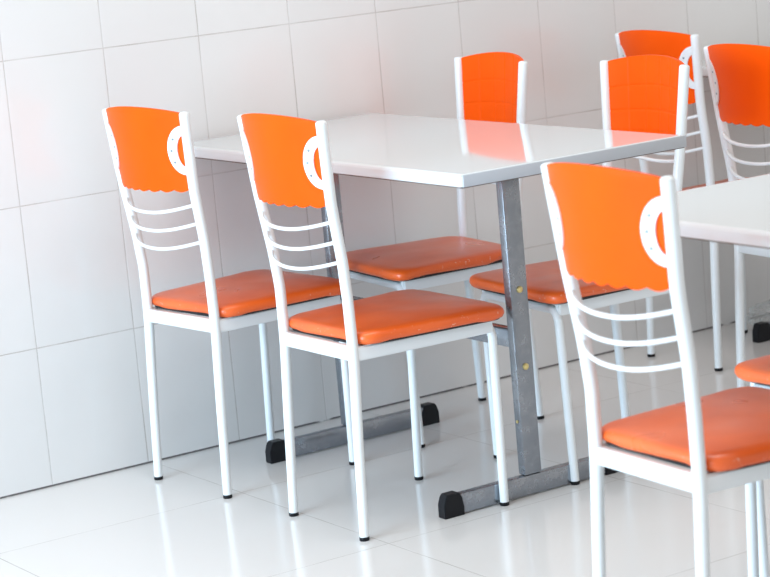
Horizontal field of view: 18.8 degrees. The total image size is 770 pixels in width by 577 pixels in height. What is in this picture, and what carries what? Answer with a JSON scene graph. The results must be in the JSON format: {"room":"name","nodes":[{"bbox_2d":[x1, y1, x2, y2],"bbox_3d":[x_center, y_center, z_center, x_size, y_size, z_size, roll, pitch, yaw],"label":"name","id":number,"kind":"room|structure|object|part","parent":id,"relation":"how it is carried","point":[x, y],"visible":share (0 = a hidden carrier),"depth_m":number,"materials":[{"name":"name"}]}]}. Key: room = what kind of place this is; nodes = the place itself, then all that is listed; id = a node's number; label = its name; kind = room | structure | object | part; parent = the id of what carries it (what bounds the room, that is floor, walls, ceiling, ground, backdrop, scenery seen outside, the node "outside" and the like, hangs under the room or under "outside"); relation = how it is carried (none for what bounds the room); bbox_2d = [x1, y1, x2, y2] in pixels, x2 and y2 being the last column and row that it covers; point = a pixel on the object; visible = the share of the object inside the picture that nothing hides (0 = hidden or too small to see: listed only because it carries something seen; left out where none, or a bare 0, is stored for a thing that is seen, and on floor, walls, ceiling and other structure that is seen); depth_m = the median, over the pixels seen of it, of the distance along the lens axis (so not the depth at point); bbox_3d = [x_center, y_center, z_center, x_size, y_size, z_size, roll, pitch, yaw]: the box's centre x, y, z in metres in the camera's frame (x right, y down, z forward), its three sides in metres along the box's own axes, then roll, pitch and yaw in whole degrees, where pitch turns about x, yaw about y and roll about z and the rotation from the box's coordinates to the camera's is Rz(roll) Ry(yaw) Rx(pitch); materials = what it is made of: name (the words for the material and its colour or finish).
{"room":"eatery","nodes":[
{"label":"eatery","id":0,"kind":"room"},
{"bbox_2d":[0,0,769,498],"bbox_3d":[0.096,-1.229,5.881,10.500,3.000,0.120,-12,12,-32],"label":"wall","id":1,"kind":"structure","parent":0,"point":[74,397],"depth_m":5.62,"materials":[{"name":"tile"}]},
{"bbox_2d":[0,314,769,576],"bbox_3d":[2.170,0.646,3.267,10.500,0.100,7.120,-12,12,-32],"label":"floor","id":2,"kind":"structure","parent":0,"point":[127,522],"depth_m":4.99,"materials":[{"name":"tile"}]},
{"bbox_2d":[102,106,354,498],"bbox_3d":[-0.352,-0.006,5.324,0.446,0.882,0.372,-13,13,-38],"label":"dining chair","id":3,"kind":"object","parent":2,"relation":"on","point":[152,149],"visible":1,"depth_m":5.19,"materials":[{"name":"white metal"}]},
{"bbox_3d":[-0.610,-0.320,5.242,0.015,0.110,0.048,-8,11,-14],"label":"horseshoe plate","id":4,"kind":"part","parent":3,"relation":"part of","materials":[{"name":"white metal"}]},
{"bbox_3d":[-0.568,0.014,5.333,0.067,0.864,0.028,-7,10,-10],"label":"post","id":5,"kind":"part","parent":3,"relation":"part of","materials":[{"name":"white metal"}]},
{"bbox_3d":[-0.534,-0.310,5.142,0.054,0.190,0.294,-13,13,-38],"label":"backrest","id":6,"kind":"part","parent":3,"relation":"part of","materials":[{"name":"orange plastic"}]},
{"bbox_3d":[-0.451,-0.299,5.047,0.048,0.110,0.015,0,12,27],"label":"horseshoe plate","id":7,"kind":"part","parent":3,"relation":"part of","materials":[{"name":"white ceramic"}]},
{"bbox_3d":[-0.458,0.072,5.246,0.018,0.030,0.268,-13,13,-38],"label":"rail","id":8,"kind":"part","parent":3,"relation":"part of","materials":[{"name":"white metal"}]},
{"bbox_3d":[-0.390,0.038,5.114,0.028,0.864,0.067,-1,11,23],"label":"post","id":9,"kind":"part","parent":3,"relation":"part of","materials":[{"name":"white metal"}]},
{"bbox_3d":[-0.318,0.006,5.353,0.362,0.036,0.372,-13,13,-38],"label":"seat","id":10,"kind":"part","parent":3,"relation":"part of","materials":[{"name":"orange leather"}]},
{"bbox_3d":[-0.282,0.183,5.595,0.027,0.389,0.043,-13,13,-38],"label":"leg","id":11,"kind":"part","parent":3,"relation":"part of","materials":[{"name":"white metal"}]},
{"bbox_3d":[-0.240,0.055,5.237,0.335,0.030,0.017,-12,13,-34],"label":"rail","id":12,"kind":"part","parent":3,"relation":"part of","materials":[{"name":"white metal"}]},
{"bbox_3d":[-0.094,0.208,5.365,0.028,0.389,0.043,-13,13,-38],"label":"leg","id":13,"kind":"part","parent":3,"relation":"part of","materials":[{"name":"white metal"}]},
{"bbox_2d":[237,113,508,541],"bbox_3d":[-0.023,0.042,4.899,0.446,0.882,0.372,-12,12,-32],"label":"dining chair","id":14,"kind":"object","parent":2,"relation":"on","point":[288,158],"visible":1,"depth_m":4.79,"materials":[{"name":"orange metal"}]},
{"bbox_3d":[-0.283,-0.276,4.839,0.015,0.110,0.048,-7,10,-9],"label":"horseshoe plate","id":15,"kind":"part","parent":14,"relation":"part of","materials":[{"name":"white metal"}]},
{"bbox_3d":[-0.238,0.059,4.928,0.067,0.864,0.028,-6,10,-4],"label":"post","id":16,"kind":"part","parent":14,"relation":"part of","materials":[{"name":"white metal"}]},
{"bbox_3d":[-0.216,-0.264,4.732,0.054,0.190,0.294,-12,12,-32],"label":"backrest","id":17,"kind":"part","parent":14,"relation":"part of","materials":[{"name":"orange plastic"}]},
{"bbox_3d":[-0.079,0.077,5.039,0.335,0.030,0.017,-13,13,-35],"label":"rail","id":18,"kind":"part","parent":14,"relation":"part of","materials":[{"name":"white metal"}]},
{"bbox_3d":[-0.143,-0.250,4.629,0.048,0.110,0.015,2,12,33],"label":"horseshoe plate","id":19,"kind":"part","parent":14,"relation":"part of","materials":[{"name":"white metal"}]},
{"bbox_3d":[-0.137,0.119,4.832,0.018,0.030,0.268,-12,12,-32],"label":"rail","id":20,"kind":"part","parent":14,"relation":"part of","materials":[{"name":"white metal"}]},
{"bbox_3d":[-0.081,0.087,4.694,0.028,0.864,0.067,1,12,28],"label":"post","id":21,"kind":"part","parent":14,"relation":"part of","materials":[{"name":"white metal"}]},
{"bbox_3d":[0.013,0.055,4.925,0.362,0.036,0.372,-12,12,-32],"label":"seat","id":22,"kind":"part","parent":14,"relation":"part of","materials":[{"name":"orange leather"}]},
{"bbox_3d":[0.069,0.230,5.163,0.027,0.389,0.043,-12,12,-32],"label":"leg","id":23,"kind":"part","parent":14,"relation":"part of","materials":[{"name":"white metal"}]},
{"bbox_3d":[0.079,0.106,4.802,0.335,0.030,0.017,-11,12,-29],"label":"rail","id":24,"kind":"part","parent":14,"relation":"part of","materials":[{"name":"white metal"}]},
{"bbox_3d":[0.233,0.261,4.918,0.027,0.389,0.043,-12,12,-32],"label":"leg","id":25,"kind":"part","parent":14,"relation":"part of","materials":[{"name":"white metal"}]},
{"bbox_2d":[193,113,686,519],"bbox_3d":[0.094,0.038,5.235,0.578,0.750,1.179,-12,12,-32],"label":"dining table","id":26,"kind":"object","parent":2,"relation":"on","point":[446,152],"visible":0.78,"depth_m":4.96,"materials":[{"name":"white laminate"}]},
{"bbox_2d":[346,52,543,447],"bbox_3d":[0.131,-0.106,5.634,0.446,0.882,0.372,-10,12,-27],"label":"dining chair","id":27,"kind":"object","parent":2,"relation":"on","point":[489,86],"visible":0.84,"depth_m":5.62,"materials":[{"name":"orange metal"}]},
{"bbox_3d":[-0.030,-0.022,5.559,0.019,0.019,0.257,-10,12,-27],"label":"rail","id":28,"kind":"part","parent":27,"relation":"part of","materials":[{"name":"white metal"}]},
{"bbox_3d":[0.059,0.176,5.464,0.027,0.389,0.043,-10,12,-27],"label":"leg","id":29,"kind":"part","parent":27,"relation":"part of","materials":[{"name":"white metal"}]},
{"bbox_3d":[0.096,-0.079,5.619,0.362,0.036,0.372,-10,12,-27],"label":"seat","id":30,"kind":"part","parent":27,"relation":"part of","materials":[{"name":"orange leather"}]},
{"bbox_3d":[0.183,-0.033,5.508,0.335,0.030,0.017,-11,12,-30],"label":"rail","id":31,"kind":"part","parent":27,"relation":"part of","materials":[{"name":"white metal"}]},
{"bbox_3d":[0.210,-0.147,5.833,0.028,0.864,0.067,2,12,34],"label":"post","id":32,"kind":"part","parent":27,"relation":"part of","materials":[{"name":"white metal"}]},
{"bbox_3d":[0.273,-0.477,5.660,0.054,0.190,0.294,-10,12,-27],"label":"backrest","id":33,"kind":"part","parent":27,"relation":"part of","materials":[{"name":"orange plastic"}]},
{"bbox_3d":[0.343,-0.113,5.584,0.067,0.864,0.028,-5,10,1],"label":"post","id":34,"kind":"part","parent":27,"relation":"part of","materials":[{"name":"white metal"}]},
{"bbox_2d":[469,55,689,484],"bbox_3d":[0.455,-0.056,5.199,0.446,0.882,0.372,-11,12,-27],"label":"dining chair","id":35,"kind":"object","parent":2,"relation":"on","point":[640,93],"visible":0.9,"depth_m":5.19,"materials":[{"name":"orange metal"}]},
{"bbox_3d":[0.244,0.192,5.286,0.028,0.389,0.043,-11,12,-27],"label":"leg","id":36,"kind":"part","parent":35,"relation":"part of","materials":[{"name":"white metal"}]},
{"bbox_3d":[0.295,0.029,5.122,0.019,0.019,0.257,-11,12,-27],"label":"rail","id":37,"kind":"part","parent":35,"relation":"part of","materials":[{"name":"white metal"}]},
{"bbox_3d":[0.420,-0.029,5.184,0.362,0.036,0.372,-11,12,-27],"label":"seat","id":38,"kind":"part","parent":35,"relation":"part of","materials":[{"name":"orange leather"}]},
{"bbox_3d":[0.387,0.227,5.028,0.027,0.389,0.043,-11,12,-27],"label":"leg","id":39,"kind":"part","parent":35,"relation":"part of","materials":[{"name":"white metal"}]},
{"bbox_3d":[0.510,0.018,5.074,0.335,0.030,0.017,-11,12,-31],"label":"rail","id":40,"kind":"part","parent":35,"relation":"part of","materials":[{"name":"white metal"}]},
{"bbox_3d":[0.531,-0.096,5.399,0.028,0.864,0.067,2,12,33],"label":"post","id":41,"kind":"part","parent":35,"relation":"part of","materials":[{"name":"white metal"}]},
{"bbox_3d":[0.597,-0.427,5.227,0.054,0.190,0.294,-11,12,-27],"label":"backrest","id":42,"kind":"part","parent":35,"relation":"part of","materials":[{"name":"orange plastic"}]},
{"bbox_3d":[0.668,-0.063,5.152,0.067,0.864,0.028,-5,10,1],"label":"post","id":43,"kind":"part","parent":35,"relation":"part of","materials":[{"name":"white metal"}]},
{"bbox_2d":[541,162,769,576],"bbox_3d":[0.531,0.207,3.725,0.446,0.882,0.372,-11,12,-29],"label":"dining chair","id":44,"kind":"object","parent":2,"relation":"on","point":[615,227],"visible":1,"depth_m":3.58,"materials":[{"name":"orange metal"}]},
{"bbox_3d":[0.271,-0.112,3.677,0.015,0.110,0.048,-6,10,-6],"label":"horseshoe plate","id":45,"kind":"part","parent":44,"relation":"part of","materials":[{"name":"white metal"}]},
{"bbox_3d":[0.317,0.222,3.766,0.067,0.864,0.028,-5,10,-2],"label":"post","id":46,"kind":"part","parent":44,"relation":"part of","materials":[{"name":"white metal"}]},
{"bbox_3d":[0.333,-0.099,3.567,0.054,0.190,0.294,-11,12,-29],"label":"backrest","id":47,"kind":"part","parent":44,"relation":"part of","materials":[{"name":"orange plastic"}]},
{"bbox_3d":[0.481,0.241,3.868,0.335,0.030,0.017,-12,12,-33],"label":"rail","id":48,"kind":"part","parent":44,"relation":"part of","materials":[{"name":"white metal"}]},
{"bbox_3d":[0.413,0.283,3.664,0.018,0.030,0.268,-11,12,-29],"label":"rail","id":49,"kind":"part","parent":44,"relation":"part of","materials":[{"name":"white metal"}]},
{"bbox_3d":[0.401,-0.084,3.461,0.048,0.110,0.015,2,13,35],"label":"horseshoe plate","id":50,"kind":"part","parent":44,"relation":"part of","materials":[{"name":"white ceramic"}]},
{"bbox_3d":[0.463,0.253,3.524,0.028,0.864,0.067,1,12,31],"label":"post","id":51,"kind":"part","parent":44,"relation":"part of","materials":[{"name":"white metal"}]},
{"bbox_3d":[0.569,0.221,3.750,0.362,0.036,0.372,-11,12,-29],"label":"seat","id":52,"kind":"part","parent":44,"relation":"part of","materials":[{"name":"orange leather"}]},
{"bbox_3d":[0.628,0.273,3.624,0.335,0.030,0.017,-10,12,-26],"label":"rail","id":53,"kind":"part","parent":44,"relation":"part of","materials":[{"name":"white metal"}]},
{"bbox_3d":[0.634,0.396,3.986,0.027,0.389,0.043,-11,12,-29],"label":"leg","id":54,"kind":"part","parent":44,"relation":"part of","materials":[{"name":"white metal"}]},
{"bbox_2d":[615,30,747,370],"bbox_3d":[0.885,-0.263,6.121,0.446,0.882,0.372,-11,12,-31],"label":"dining chair","id":55,"kind":"object","parent":2,"relation":"on","point":[686,48],"visible":0.44,"depth_m":5.92,"materials":[{"name":"white metal"}]},
{"bbox_3d":[0.625,-0.582,6.068,0.015,0.110,0.048,-6,10,-7],"label":"horseshoe plate","id":56,"kind":"part","parent":55,"relation":"part of","materials":[{"name":"white metal"}]},
{"bbox_3d":[0.671,-0.248,6.157,0.067,0.864,0.028,-6,10,-3],"label":"post","id":57,"kind":"part","parent":55,"relation":"part of","materials":[{"name":"white metal"}]},
{"bbox_3d":[0.689,-0.569,5.959,0.054,0.190,0.294,-11,12,-31],"label":"backrest","id":58,"kind":"part","parent":55,"relation":"part of","materials":[{"name":"orange plastic"}]},
{"bbox_3d":[0.759,-0.555,5.855,0.048,0.110,0.015,2,13,34],"label":"horseshoe plate","id":59,"kind":"part","parent":55,"relation":"part of","materials":[{"name":"white ceramic"}]},
{"bbox_3d":[0.821,-0.217,5.918,0.028,0.864,0.067,1,12,30],"label":"post","id":60,"kind":"part","parent":55,"relation":"part of","materials":[{"name":"white metal"}]},
{"bbox_3d":[0.922,-0.250,6.146,0.362,0.036,0.372,-11,12,-31],"label":"seat","id":61,"kind":"part","parent":55,"relation":"part of","materials":[{"name":"orange plastic"}]},
{"bbox_3d":[0.983,-0.075,6.384,0.027,0.389,0.043,-11,12,-31],"label":"leg","id":62,"kind":"part","parent":55,"relation":"part of","materials":[{"name":"white metal"}]},
{"bbox_2d":[677,174,769,248],"bbox_3d":[0.931,0.244,3.700,0.578,0.750,1.179,-12,12,-32],"label":"dining table","id":63,"kind":"object","parent":2,"relation":"on","point":[737,212],"visible":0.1,"depth_m":3.80,"materials":[{"name":"white laminate"}]},
{"bbox_2d":[702,61,769,342],"bbox_3d":[1.368,-0.227,6.056,0.578,0.750,1.179,-12,12,-32],"label":"dining table","id":64,"kind":"object","parent":2,"relation":"on","point":[761,330],"visible":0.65,"depth_m":6.29,"materials":[{"name":"metal"}]},
{"bbox_2d":[703,43,769,387],"bbox_3d":[1.031,-0.162,5.501,0.446,0.882,0.372,-11,12,-28],"label":"dining chair","id":65,"kind":"object","parent":2,"relation":"on","point":[738,74],"visible":0.95,"depth_m":5.38,"materials":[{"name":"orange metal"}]},
{"bbox_3d":[0.772,-0.483,5.459,0.015,0.110,0.048,-6,10,-4],"label":"horseshoe plate","id":66,"kind":"part","parent":65,"relation":"part of","materials":[{"name":"white metal"}]},
{"bbox_3d":[0.819,-0.149,5.547,0.067,0.864,0.028,-5,10,0],"label":"post","id":67,"kind":"part","parent":65,"relation":"part of","materials":[{"name":"white metal"}]},
{"bbox_3d":[0.830,-0.470,5.347,0.054,0.190,0.294,-11,12,-28],"label":"backrest","id":68,"kind":"part","parent":65,"relation":"part of","materials":[{"name":"orange plastic"}]},
{"bbox_3d":[0.911,-0.087,5.443,0.018,0.030,0.268,-11,12,-28],"label":"rail","id":69,"kind":"part","parent":65,"relation":"part of","materials":[{"name":"white metal"}]},
{"bbox_2d":[734,355,769,576],"bbox_3d":[0.891,0.105,4.110,0.446,0.882,0.372,-12,12,-32],"label":"dining chair","id":70,"kind":"object","parent":2,"relation":"on","point":[756,371],"visible":0.52,"depth_m":4.17,"materials":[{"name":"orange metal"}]},
{"bbox_3d":[0.858,0.132,4.092,0.362,0.036,0.372,-12,12,-32],"label":"seat","id":71,"kind":"part","parent":70,"relation":"part of","materials":[{"name":"orange leather"}]},
{"bbox_3d":[0.676,0.357,4.178,0.027,0.389,0.043,-12,12,-32],"label":"leg","id":72,"kind":"part","parent":70,"relation":"part of","materials":[{"name":"white metal"}]}
]}

